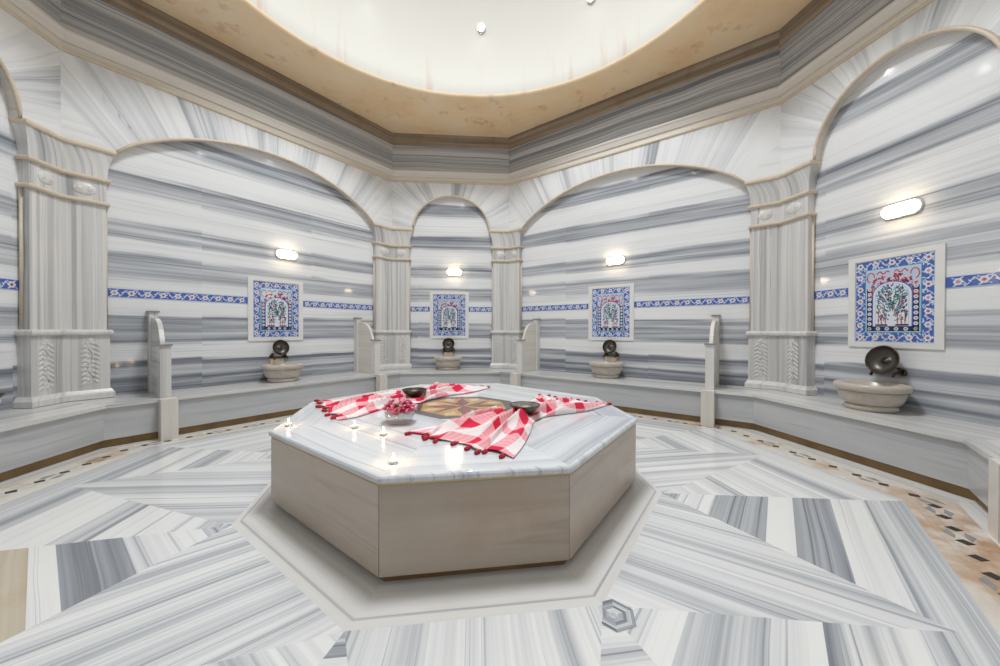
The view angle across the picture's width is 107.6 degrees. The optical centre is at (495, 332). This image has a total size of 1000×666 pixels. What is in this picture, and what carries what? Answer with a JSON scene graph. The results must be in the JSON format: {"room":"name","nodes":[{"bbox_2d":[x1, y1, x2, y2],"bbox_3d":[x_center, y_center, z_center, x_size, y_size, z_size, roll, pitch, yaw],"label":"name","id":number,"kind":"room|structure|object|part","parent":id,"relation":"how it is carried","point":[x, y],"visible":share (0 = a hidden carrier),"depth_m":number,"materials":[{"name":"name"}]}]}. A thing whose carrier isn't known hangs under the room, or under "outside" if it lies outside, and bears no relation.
{"room":"spa","nodes":[
{"label":"spa","id":0,"kind":"room"},
{"bbox_2d":[0,8,60,410],"bbox_3d":[-4.080,-0.840,2.474,0.108,3.830,2.090,0,0,-7],"label":"wall","id":1,"kind":"structure","parent":0,"point":[29,64],"depth_m":3.21,"materials":[{"name":"stone"}]},
{"bbox_2d":[0,278,18,290],"bbox_3d":[-4.133,-0.418,2.504,0.008,0.094,1.483,0,0,-7],"label":"trim","id":2,"kind":"structure","parent":1,"relation":"attached to","point":[9,284],"depth_m":3.17,"materials":[{"name":"blue tile"}]},
{"bbox_3d":[-4.047,-2.188,2.502,0.034,0.668,1.389,0,0,-7],"label":"arch moulding","id":3,"kind":"part","parent":1,"relation":"part of","materials":[{"name":"beige stone"}]},
{"bbox_2d":[60,51,391,394],"bbox_3d":[-3.042,-0.855,5.076,0.101,3.830,3.854,0,0,37],"label":"wall","id":4,"kind":"structure","parent":0,"point":[202,200],"depth_m":4.49,"materials":[{"name":"stone"}]},
{"bbox_2d":[8,117,116,407],"bbox_3d":[-4.120,-0.610,3.516,0.276,2.535,0.721,0,0,16],"label":"pilaster","id":5,"kind":"object","parent":4,"relation":"attached to","point":[62,365],"visible":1,"depth_m":3.50,"materials":[{"name":"stone"}]},
{"bbox_3d":[-4.123,0.613,3.524,0.276,0.090,0.685,0,0,16],"label":"moulding","id":6,"kind":"part","parent":5,"relation":"part of","materials":[{"name":"stone"}]},
{"bbox_2d":[108,288,372,310],"bbox_3d":[-3.094,-0.432,5.093,0.008,0.094,3.217,0,0,37],"label":"trim","id":7,"kind":"structure","parent":4,"relation":"attached to","point":[112,292],"depth_m":4.43,"materials":[{"name":"blue tile"}]},
{"bbox_3d":[-3.025,-2.160,5.032,0.034,0.603,3.115,0,0,37],"label":"arch moulding","id":8,"kind":"part","parent":4,"relation":"part of","materials":[{"name":"beige stone"}]},
{"bbox_2d":[248,276,302,340],"bbox_3d":[-3.064,-0.323,5.127,0.017,0.860,0.714,0,0,37],"label":"tile panel","id":9,"kind":"object","parent":4,"relation":"attached to","point":[275,306],"visible":1,"depth_m":5.10,"materials":[{"name":"tile"}]},
{"bbox_2d":[275,249,296,259],"bbox_3d":[-2.966,-1.116,5.205,0.070,0.132,0.294,0,0,37],"label":"wall lamp","id":10,"kind":"object","parent":4,"relation":"attached to","point":[280,253],"visible":1,"depth_m":5.17,"materials":[{"name":"white glass"}]},
{"bbox_2d":[370,223,413,369],"bbox_3d":[-1.847,-0.625,6.538,0.780,2.535,0.306,0,0,-30],"label":"pilaster","id":11,"kind":"object","parent":4,"relation":"attached to","point":[393,244],"visible":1,"depth_m":6.57,"materials":[{"name":"stone"}]},
{"bbox_3d":[-1.850,0.598,6.546,0.745,0.090,0.306,0,0,-30],"label":"moulding","id":12,"kind":"part","parent":11,"relation":"part of","materials":[{"name":"stone"}]},
{"bbox_3d":[-3.065,0.322,5.044,0.121,0.089,0.060,0,0,37],"label":"tap","id":13,"kind":"object","parent":4,"relation":"attached to","visible":0},
{"bbox_2d":[273,340,288,354],"bbox_3d":[-2.997,0.200,5.098,0.091,0.214,0.219,0,0,37],"label":"metal bowl","id":14,"kind":"object","parent":13,"relation":"on","point":[280,347],"visible":1,"depth_m":5.12,"materials":[{"name":"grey metal"}]},
{"bbox_2d":[392,182,508,367],"bbox_3d":[-0.810,-0.861,6.708,2.118,3.830,0.101,0,0,-4],"label":"wall","id":15,"kind":"structure","parent":0,"point":[451,224],"depth_m":6.74,"materials":[{"name":"stone"}]},
{"bbox_2d":[430,292,468,338],"bbox_3d":[-0.851,-0.329,6.753,0.714,0.860,0.016,0,0,-4],"label":"tile panel","id":16,"kind":"object","parent":15,"relation":"attached to","point":[449,311],"visible":1,"depth_m":6.75,"materials":[{"name":"tile"}]},
{"bbox_3d":[-0.802,-2.194,6.666,1.422,0.638,0.034,0,0,-4],"label":"arch moulding","id":17,"kind":"part","parent":15,"relation":"part of","materials":[{"name":"beige stone"}]},
{"bbox_2d":[411,306,491,311],"bbox_3d":[-0.812,-0.438,6.760,1.516,0.094,0.008,0,0,-4],"label":"trim","id":18,"kind":"structure","parent":15,"relation":"attached to","point":[413,308],"depth_m":6.78,"materials":[{"name":"blue tile"}]},
{"bbox_2d":[446,269,461,275],"bbox_3d":[-0.758,-1.121,6.728,0.294,0.132,0.070,0,0,-4],"label":"wall lamp","id":19,"kind":"object","parent":15,"relation":"attached to","point":[450,272],"visible":1,"depth_m":6.70,"materials":[{"name":"beige"}]},
{"bbox_3d":[-0.944,0.316,6.698,0.060,0.089,0.121,0,0,-4],"label":"tap","id":20,"kind":"object","parent":15,"relation":"attached to","visible":0},
{"bbox_2d":[442,338,453,349],"bbox_3d":[-0.857,0.194,6.682,0.219,0.214,0.091,0,0,-4],"label":"metal bowl","id":21,"kind":"object","parent":20,"relation":"on","point":[448,343],"visible":1,"depth_m":6.69,"materials":[{"name":"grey metal"}]},
{"bbox_2d":[142,0,811,137],"bbox_3d":[-0.295,-4.920,2.837,6.989,2.740,6.764,0,0,38],"label":"ceiling","id":22,"kind":"structure","parent":0,"point":[402,66],"depth_m":5.14,"materials":[{"name":"paint"}]},
{"bbox_2d":[477,22,485,32],"bbox_3d":[-0.207,-4.497,5.386,0.124,0.124,0.063,0,0,0],"label":"ceiling light","id":23,"kind":"object","parent":22,"relation":"attached to","point":[481,27],"visible":1,"depth_m":5.38,"materials":[{"name":"white glass"}]},
{"bbox_2d":[0,412,999,665],"bbox_3d":[-0.308,1.080,2.875,7.656,0.001,7.426,0,0,38],"label":"floor","id":24,"kind":"structure","parent":0,"point":[726,545],"depth_m":1.61,"materials":[{"name":"stone"}]},
{"bbox_2d":[0,402,105,481],"bbox_3d":[-3.808,0.872,2.520,0.642,0.406,2.145,0,0,-7],"label":"bench","id":25,"kind":"object","parent":24,"relation":"on","point":[31,439],"visible":0.93,"depth_m":2.94,"materials":[{"name":"white stone"}]},
{"bbox_3d":[-3.808,0.684,2.518,0.642,0.031,2.145,0,0,-7],"label":"seat","id":26,"kind":"part","parent":25,"relation":"part of","materials":[{"name":"stone"}]},
{"bbox_2d":[146,311,178,441],"bbox_3d":[-3.544,0.412,3.866,0.758,1.310,0.132,0,0,37],"label":"wall","id":27,"kind":"structure","parent":24,"relation":"on","point":[158,352],"depth_m":3.73,"materials":[{"name":"stone"}]},
{"bbox_3d":[-3.808,0.215,4.063,0.098,0.885,0.070,0,0,37],"label":"wall post","id":28,"kind":"part","parent":27,"relation":"part of","materials":[{"name":"stone"}]},
{"bbox_3d":[-3.409,0.396,3.765,0.100,0.530,0.090,0,0,37],"label":"post","id":29,"kind":"part","parent":27,"relation":"part of","materials":[{"name":"stone"}]},
{"bbox_2d":[68,369,400,447],"bbox_3d":[-2.823,0.858,4.923,0.634,0.406,3.913,0,0,37],"label":"bench","id":30,"kind":"object","parent":24,"relation":"on","point":[128,418],"visible":0.64,"depth_m":4.17,"materials":[{"name":"white stone"}]},
{"bbox_3d":[-2.822,0.671,4.922,0.633,0.031,3.913,0,0,37],"label":"seat","id":31,"kind":"part","parent":30,"relation":"part of","materials":[{"name":"stone"}]},
{"bbox_2d":[261,358,303,382],"bbox_3d":[-2.895,0.506,4.973,0.477,0.295,0.493,0,0,37],"label":"basin","id":32,"kind":"object","parent":30,"relation":"on","point":[276,371],"visible":1,"depth_m":4.83,"materials":[{"name":"stone"}]},
{"bbox_3d":[-2.886,0.546,4.966,0.407,0.115,0.442,0,0,37],"label":"bowl","id":33,"kind":"part","parent":32,"relation":"part of","materials":[{"name":"stone"}]},
{"bbox_2d":[353,318,386,390],"bbox_3d":[-2.032,0.402,5.888,0.758,1.310,0.132,0,0,37],"label":"wall","id":34,"kind":"structure","parent":24,"relation":"on","point":[366,348],"depth_m":5.88,"materials":[{"name":"stone"}]},
{"bbox_3d":[-2.295,0.205,6.084,0.098,0.885,0.070,0,0,37],"label":"wall post","id":35,"kind":"part","parent":34,"relation":"part of","materials":[{"name":"stone"}]},
{"bbox_3d":[-1.896,0.386,5.786,0.100,0.530,0.090,0,0,37],"label":"post","id":36,"kind":"part","parent":34,"relation":"part of","materials":[{"name":"stone"}]},
{"bbox_2d":[394,368,507,387],"bbox_3d":[-0.796,0.853,6.442,2.175,0.406,0.634,0,0,-4],"label":"bench","id":37,"kind":"object","parent":24,"relation":"on","point":[414,376],"visible":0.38,"depth_m":6.16,"materials":[{"name":"white stone"}]},
{"bbox_2d":[434,352,461,369],"bbox_3d":[-0.846,0.501,6.526,0.493,0.295,0.477,0,0,-4],"label":"basin","id":38,"kind":"object","parent":37,"relation":"on","point":[448,361],"visible":1,"depth_m":6.37,"materials":[{"name":"stone"}]},
{"bbox_3d":[-0.846,0.541,6.515,0.442,0.115,0.407,0,0,-4],"label":"bowl","id":39,"kind":"part","parent":38,"relation":"part of","materials":[{"name":"stone"}]},
{"bbox_3d":[-0.756,0.831,6.170,1.694,0.297,0.035,0,0,-4],"label":"panel","id":40,"kind":"part","parent":37,"relation":"part of","materials":[{"name":"stone"}]},
{"bbox_3d":[-0.796,0.665,6.441,2.175,0.031,0.633,0,0,-4],"label":"seat","id":41,"kind":"part","parent":37,"relation":"part of","materials":[{"name":"stone"}]},
{"bbox_2d":[269,383,637,580],"bbox_3d":[-0.256,0.839,2.960,2.477,0.482,2.582,0,0,35],"label":"platform","id":42,"kind":"object","parent":24,"relation":"on","point":[444,509],"visible":0.87,"depth_m":1.72,"materials":[{"name":"white stone"}]},
{"bbox_3d":[-0.936,0.847,1.927,1.135,0.392,0.030,0,0,38],"label":"panel","id":43,"kind":"part","parent":42,"relation":"part of","materials":[{"name":"stone"}]},
{"bbox_2d":[351,421,357,428],"bbox_3d":[-0.894,0.578,2.318,0.041,0.048,0.041,0,0,-7],"label":"tealight","id":44,"kind":"object","parent":42,"relation":"on","point":[354,426],"visible":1,"depth_m":2.31,"materials":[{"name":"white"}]},
{"bbox_2d":[380,427,386,435],"bbox_3d":[-0.664,0.580,2.165,0.041,0.048,0.041,0,0,-7],"label":"tealight","id":45,"kind":"object","parent":42,"relation":"on","point":[383,433],"visible":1,"depth_m":2.15,"materials":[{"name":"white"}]},
{"bbox_2d":[389,453,397,464],"bbox_3d":[-0.476,0.583,1.705,0.041,0.048,0.041,0,0,-7],"label":"tealight","id":46,"kind":"object","parent":42,"relation":"on","point":[392,461],"visible":1,"depth_m":1.70,"materials":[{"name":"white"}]},
{"bbox_2d":[389,459,397,464],"bbox_3d":[-0.476,0.600,1.705,0.041,0.015,0.041,0,0,-7],"label":"cup","id":47,"kind":"object","parent":46,"relation":"on","point":[392,461],"depth_m":1.69,"materials":[{"name":"beige"}]},
{"bbox_2d":[381,397,417,424],"bbox_3d":[-0.645,0.517,2.458,0.240,0.170,0.236,0,0,-7],"label":"glass bowl","id":48,"kind":"object","parent":42,"relation":"on","point":[398,405],"visible":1,"depth_m":2.41,"materials":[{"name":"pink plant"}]},
{"bbox_3d":[-0.644,0.558,2.459,0.200,0.087,0.200,0,0,-7],"label":"glass","id":49,"kind":"part","parent":48,"relation":"part of","materials":[{"name":"clear glass"}]},
{"bbox_2d":[314,382,489,419],"bbox_3d":[-0.878,0.546,3.445,0.819,0.101,1.791,0,0,36],"label":"checked towel","id":50,"kind":"object","parent":42,"relation":"on","point":[356,406],"visible":0.88,"depth_m":3.07,"materials":[{"name":"red fabric"}]},
{"bbox_2d":[402,387,426,396],"bbox_3d":[-0.724,0.531,3.266,0.219,0.060,0.219,0,0,-30],"label":"metal bowl","id":51,"kind":"object","parent":50,"relation":"on","point":[412,391],"visible":1,"depth_m":3.22,"materials":[{"name":"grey metal"}]},
{"bbox_2d":[403,388,424,390],"bbox_3d":[-0.724,0.527,3.266,0.210,0.050,0.210,0,0,-30],"label":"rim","id":52,"kind":"object","parent":51,"relation":"in","point":[405,389],"depth_m":3.34,"materials":[{"name":"metal"}]},
{"bbox_3d":[-0.081,0.851,1.639,0.847,0.392,0.030,0,0,-8],"label":"panel","id":53,"kind":"part","parent":42,"relation":"part of","materials":[{"name":"stone"}]},
{"bbox_2d":[404,394,611,458],"bbox_3d":[0.240,0.553,2.612,0.764,0.104,1.685,0,0,36],"label":"checked towel","id":54,"kind":"object","parent":42,"relation":"on","point":[492,428],"visible":0.94,"depth_m":2.25,"materials":[{"name":"red fabric"}]},
{"bbox_2d":[510,401,539,414],"bbox_3d":[0.207,0.534,2.580,0.217,0.067,0.217,0,0,-7],"label":"metal bowl","id":55,"kind":"object","parent":54,"relation":"on","point":[530,407],"visible":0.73,"depth_m":2.62,"materials":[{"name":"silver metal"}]},
{"bbox_2d":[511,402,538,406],"bbox_3d":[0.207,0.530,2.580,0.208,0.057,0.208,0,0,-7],"label":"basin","id":56,"kind":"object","parent":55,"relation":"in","point":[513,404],"depth_m":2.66,"materials":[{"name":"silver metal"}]},
{"bbox_3d":[0.661,0.849,2.159,0.030,0.392,1.137,0,0,35],"label":"panel","id":57,"kind":"part","parent":42,"relation":"part of","materials":[{"name":"stone"}]},
{"bbox_2d":[510,319,540,385],"bbox_3d":[0.524,0.406,6.166,0.132,1.310,0.758,0,0,38],"label":"wall","id":58,"kind":"structure","parent":24,"relation":"on","point":[528,347],"depth_m":6.18,"materials":[{"name":"beige stone"}]},
{"bbox_3d":[0.420,0.389,6.033,0.090,0.530,0.100,0,0,38],"label":"post","id":59,"kind":"part","parent":58,"relation":"part of","materials":[{"name":"stone"}]},
{"bbox_3d":[0.727,0.210,6.426,0.070,0.885,0.098,0,0,38],"label":"wall post","id":60,"kind":"part","parent":58,"relation":"part of","materials":[{"name":"stone"}]},
{"bbox_2d":[500,368,773,429],"bbox_3d":[1.653,0.865,5.358,4.006,0.406,0.634,0,0,38],"label":"bench","id":61,"kind":"object","parent":24,"relation":"on","point":[681,400],"visible":0.6,"depth_m":4.74,"materials":[{"name":"white stone"}]},
{"bbox_2d":[589,356,623,378],"bbox_3d":[1.662,0.513,5.464,0.493,0.295,0.477,0,0,38],"label":"basin","id":62,"kind":"object","parent":61,"relation":"on","point":[609,368],"visible":1,"depth_m":5.31,"materials":[{"name":"stone"}]},
{"bbox_3d":[1.654,0.553,5.455,0.442,0.115,0.407,0,0,38],"label":"bowl","id":63,"kind":"part","parent":62,"relation":"part of","materials":[{"name":"stone"}]},
{"bbox_3d":[1.653,0.678,5.357,4.006,0.031,0.633,0,0,38],"label":"seat","id":64,"kind":"part","parent":61,"relation":"part of","materials":[{"name":"stone"}]},
{"bbox_2d":[701,315,720,427],"bbox_3d":[2.668,0.421,4.501,0.132,1.310,0.758,0,0,38],"label":"wall","id":65,"kind":"structure","parent":24,"relation":"on","point":[712,349],"depth_m":4.33,"materials":[{"name":"beige stone"}]},
{"bbox_3d":[2.564,0.405,4.367,0.090,0.530,0.100,0,0,38],"label":"post","id":66,"kind":"part","parent":65,"relation":"part of","materials":[{"name":"stone"}]},
{"bbox_3d":[2.871,0.225,4.760,0.070,0.885,0.098,0,0,38],"label":"wall post","id":67,"kind":"part","parent":65,"relation":"part of","materials":[{"name":"stone"}]},
{"bbox_2d":[752,390,999,500],"bbox_3d":[3.258,0.883,3.248,0.647,0.406,2.204,0,0,-7],"label":"bench","id":68,"kind":"object","parent":24,"relation":"on","point":[929,450],"visible":0.74,"depth_m":2.91,"materials":[{"name":"white stone"}]},
{"bbox_2d":[833,380,912,412],"bbox_3d":[3.336,0.561,3.252,0.469,0.235,0.510,0,0,-7],"label":"basin","id":69,"kind":"object","parent":68,"relation":"on","point":[862,395],"visible":1,"depth_m":3.12,"materials":[{"name":"stone"}]},
{"bbox_3d":[3.336,0.571,3.252,0.421,0.115,0.458,0,0,-7],"label":"bowl","id":70,"kind":"part","parent":69,"relation":"part of","materials":[{"name":"stone"}]},
{"bbox_3d":[3.258,0.695,3.247,0.647,0.031,2.204,0,0,-7],"label":"seat","id":71,"kind":"part","parent":68,"relation":"part of","materials":[{"name":"stone"}]},
{"bbox_2d":[963,438,999,511],"bbox_3d":[2.229,0.896,0.898,0.634,0.406,3.891,0,0,40],"label":"bench","id":72,"kind":"object","parent":24,"relation":"on","point":[980,450],"visible":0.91,"depth_m":2.24,"materials":[{"name":"white stone"}]},
{"bbox_3d":[2.010,0.871,1.065,0.035,0.297,3.414,0,0,40],"label":"panel","id":73,"kind":"part","parent":72,"relation":"part of","materials":[{"name":"stone"}]},
{"bbox_3d":[2.229,0.709,0.897,0.633,0.031,3.891,0,0,40],"label":"seat","id":74,"kind":"part","parent":72,"relation":"part of","materials":[{"name":"stone"}]},
{"bbox_2d":[988,458,999,542],"bbox_3d":[2.886,0.440,1.762,0.588,1.310,0.132,0,0,40],"label":"wall","id":75,"kind":"structure","parent":24,"relation":"on","point":[994,464],"depth_m":1.94,"materials":[{"name":"stone"}]},
{"bbox_2d":[509,105,780,385],"bbox_3d":[1.826,-0.848,5.567,3.951,3.830,0.101,0,0,38],"label":"wall","id":76,"kind":"structure","parent":0,"point":[675,208],"depth_m":5.23,"materials":[{"name":"stone"}]},
{"bbox_2d":[0,0,934,185],"bbox_3d":[-0.300,-2.796,2.851,7.050,0.203,6.824,0,0,38],"label":"trim","id":77,"kind":"structure","parent":76,"relation":"attached to","point":[26,12],"depth_m":4.41,"materials":[{"name":"beige stone"}]},
{"bbox_2d":[489,228,524,368],"bbox_3d":[0.205,-0.621,6.721,0.686,2.535,0.263,0,0,14],"label":"pilaster","id":78,"kind":"object","parent":76,"relation":"attached to","point":[507,246],"visible":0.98,"depth_m":6.71,"materials":[{"name":"stone"}]},
{"bbox_3d":[0.203,0.601,6.729,0.650,0.090,0.263,0,0,14],"label":"moulding","id":79,"kind":"part","parent":78,"relation":"part of","materials":[{"name":"stone"}]},
{"bbox_2d":[588,283,633,340],"bbox_3d":[1.781,-0.316,5.661,0.714,0.860,0.017,0,0,38],"label":"tile panel","id":80,"kind":"object","parent":76,"relation":"attached to","point":[610,307],"visible":1,"depth_m":5.65,"materials":[{"name":"tile"}]},
{"bbox_2d":[606,256,624,265],"bbox_3d":[1.827,-1.108,5.588,0.294,0.132,0.070,0,0,38],"label":"wall lamp","id":81,"kind":"object","parent":76,"relation":"attached to","point":[616,260],"visible":1,"depth_m":5.56,"materials":[{"name":"beige glass"}]},
{"bbox_3d":[1.790,-2.153,5.546,3.334,0.604,0.034,0,0,38],"label":"arch moulding","id":82,"kind":"part","parent":76,"relation":"part of","materials":[{"name":"beige stone"}]},
{"bbox_2d":[522,296,749,311],"bbox_3d":[1.836,-0.425,5.623,3.438,0.094,0.008,0,0,38],"label":"trim","id":83,"kind":"structure","parent":76,"relation":"attached to","point":[742,299],"depth_m":5.16,"materials":[{"name":"blue tile"}]},
{"bbox_2d":[744,159,821,394],"bbox_3d":[3.331,-0.598,4.279,0.288,2.535,0.768,0,0,-28],"label":"pilaster","id":84,"kind":"object","parent":76,"relation":"attached to","point":[780,360],"visible":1,"depth_m":4.24,"materials":[{"name":"stone"}]},
{"bbox_3d":[3.328,0.624,4.287,0.288,0.090,0.733,0,0,-28],"label":"moulding","id":85,"kind":"part","parent":84,"relation":"part of","materials":[{"name":"stone"}]},
{"bbox_2d":[780,0,999,426],"bbox_3d":[3.537,-0.829,3.271,0.112,3.830,2.146,0,0,-7],"label":"wall","id":86,"kind":"structure","parent":0,"point":[915,112],"depth_m":3.12,"materials":[{"name":"stone"}]},
{"bbox_2d":[848,243,946,349],"bbox_3d":[3.577,-0.296,3.298,0.018,0.860,0.714,0,0,-8],"label":"tile panel","id":87,"kind":"object","parent":86,"relation":"attached to","point":[897,299],"visible":1,"depth_m":3.23,"materials":[{"name":"tile"}]},
{"bbox_2d":[855,251,934,342],"bbox_3d":[3.577,-0.298,3.298,0.014,0.765,0.594,0,0,-7],"label":"picture","id":88,"kind":"object","parent":87,"relation":"attached to","point":[895,293],"depth_m":3.26,"materials":[{"name":"tile"}]},
{"bbox_2d":[891,368,907,377],"bbox_3d":[3.535,0.349,3.211,0.121,0.089,0.060,0,0,-7],"label":"tap","id":89,"kind":"object","parent":86,"relation":"attached to","point":[901,372],"visible":1,"depth_m":3.20,"materials":[{"name":"metal"}]},
{"bbox_3d":[3.529,0.366,3.210,0.109,0.054,0.026,0,0,-7],"label":"spout","id":90,"kind":"part","parent":89,"relation":"part of","materials":[{"name":"brown metal"}]},
{"bbox_3d":[3.587,0.352,3.218,0.016,0.058,0.060,0,0,-7],"label":"wall plate","id":91,"kind":"part","parent":89,"relation":"part of","materials":[{"name":"brown metal"}]},
{"bbox_2d":[881,198,924,219],"bbox_3d":[3.561,-1.088,3.220,0.070,0.132,0.294,0,0,-7],"label":"wall lamp","id":92,"kind":"object","parent":86,"relation":"attached to","point":[912,206],"visible":1,"depth_m":3.18,"materials":[{"name":"beige glass"}]},
{"bbox_3d":[3.509,-2.177,3.241,0.034,0.668,1.404,0,0,-7],"label":"arch moulding","id":93,"kind":"part","parent":86,"relation":"part of","materials":[{"name":"beige stone"}]},
{"bbox_2d":[814,271,999,299],"bbox_3d":[3.586,-0.406,3.263,0.008,0.094,1.498,0,0,-7],"label":"trim","id":94,"kind":"structure","parent":86,"relation":"attached to","point":[990,278],"depth_m":2.85,"materials":[{"name":"blue tile"}]},
{"bbox_3d":[1.697,0.329,5.663,0.060,0.089,0.121,0,0,38],"label":"tap","id":95,"kind":"object","parent":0,"visible":0},
{"bbox_2d":[602,340,616,353],"bbox_3d":[1.750,0.207,5.593,0.219,0.214,0.091,0,0,35],"label":"metal bowl","id":96,"kind":"object","parent":95,"relation":"on","point":[609,346],"visible":1,"depth_m":5.61,"materials":[{"name":"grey metal"}]},
{"bbox_3d":[3.513,0.348,3.380,0.121,0.089,0.060,0,0,-7],"label":"tap","id":97,"kind":"object","parent":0,"visible":0},
{"bbox_2d":[865,345,899,373],"bbox_3d":[3.495,0.240,3.290,0.109,0.257,0.263,0,0,-6],"label":"metal bowl","id":98,"kind":"object","parent":97,"relation":"on","point":[883,359],"visible":1,"depth_m":3.32,"materials":[{"name":"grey metal"}]},
{"bbox_3d":[-2.405,-1.232,0.215,2.720,4.650,2.800,0,0,-7],"label":"wall","id":99,"kind":"structure","parent":0,"visible":0},
{"bbox_2d":[29,0,893,172],"bbox_3d":[-0.299,-3.220,2.848,7.050,0.660,6.824,0,0,38],"label":"trim","id":100,"kind":"structure","parent":99,"relation":"attached to","point":[136,29],"depth_m":4.77,"materials":[{"name":"stone"}]}
]}

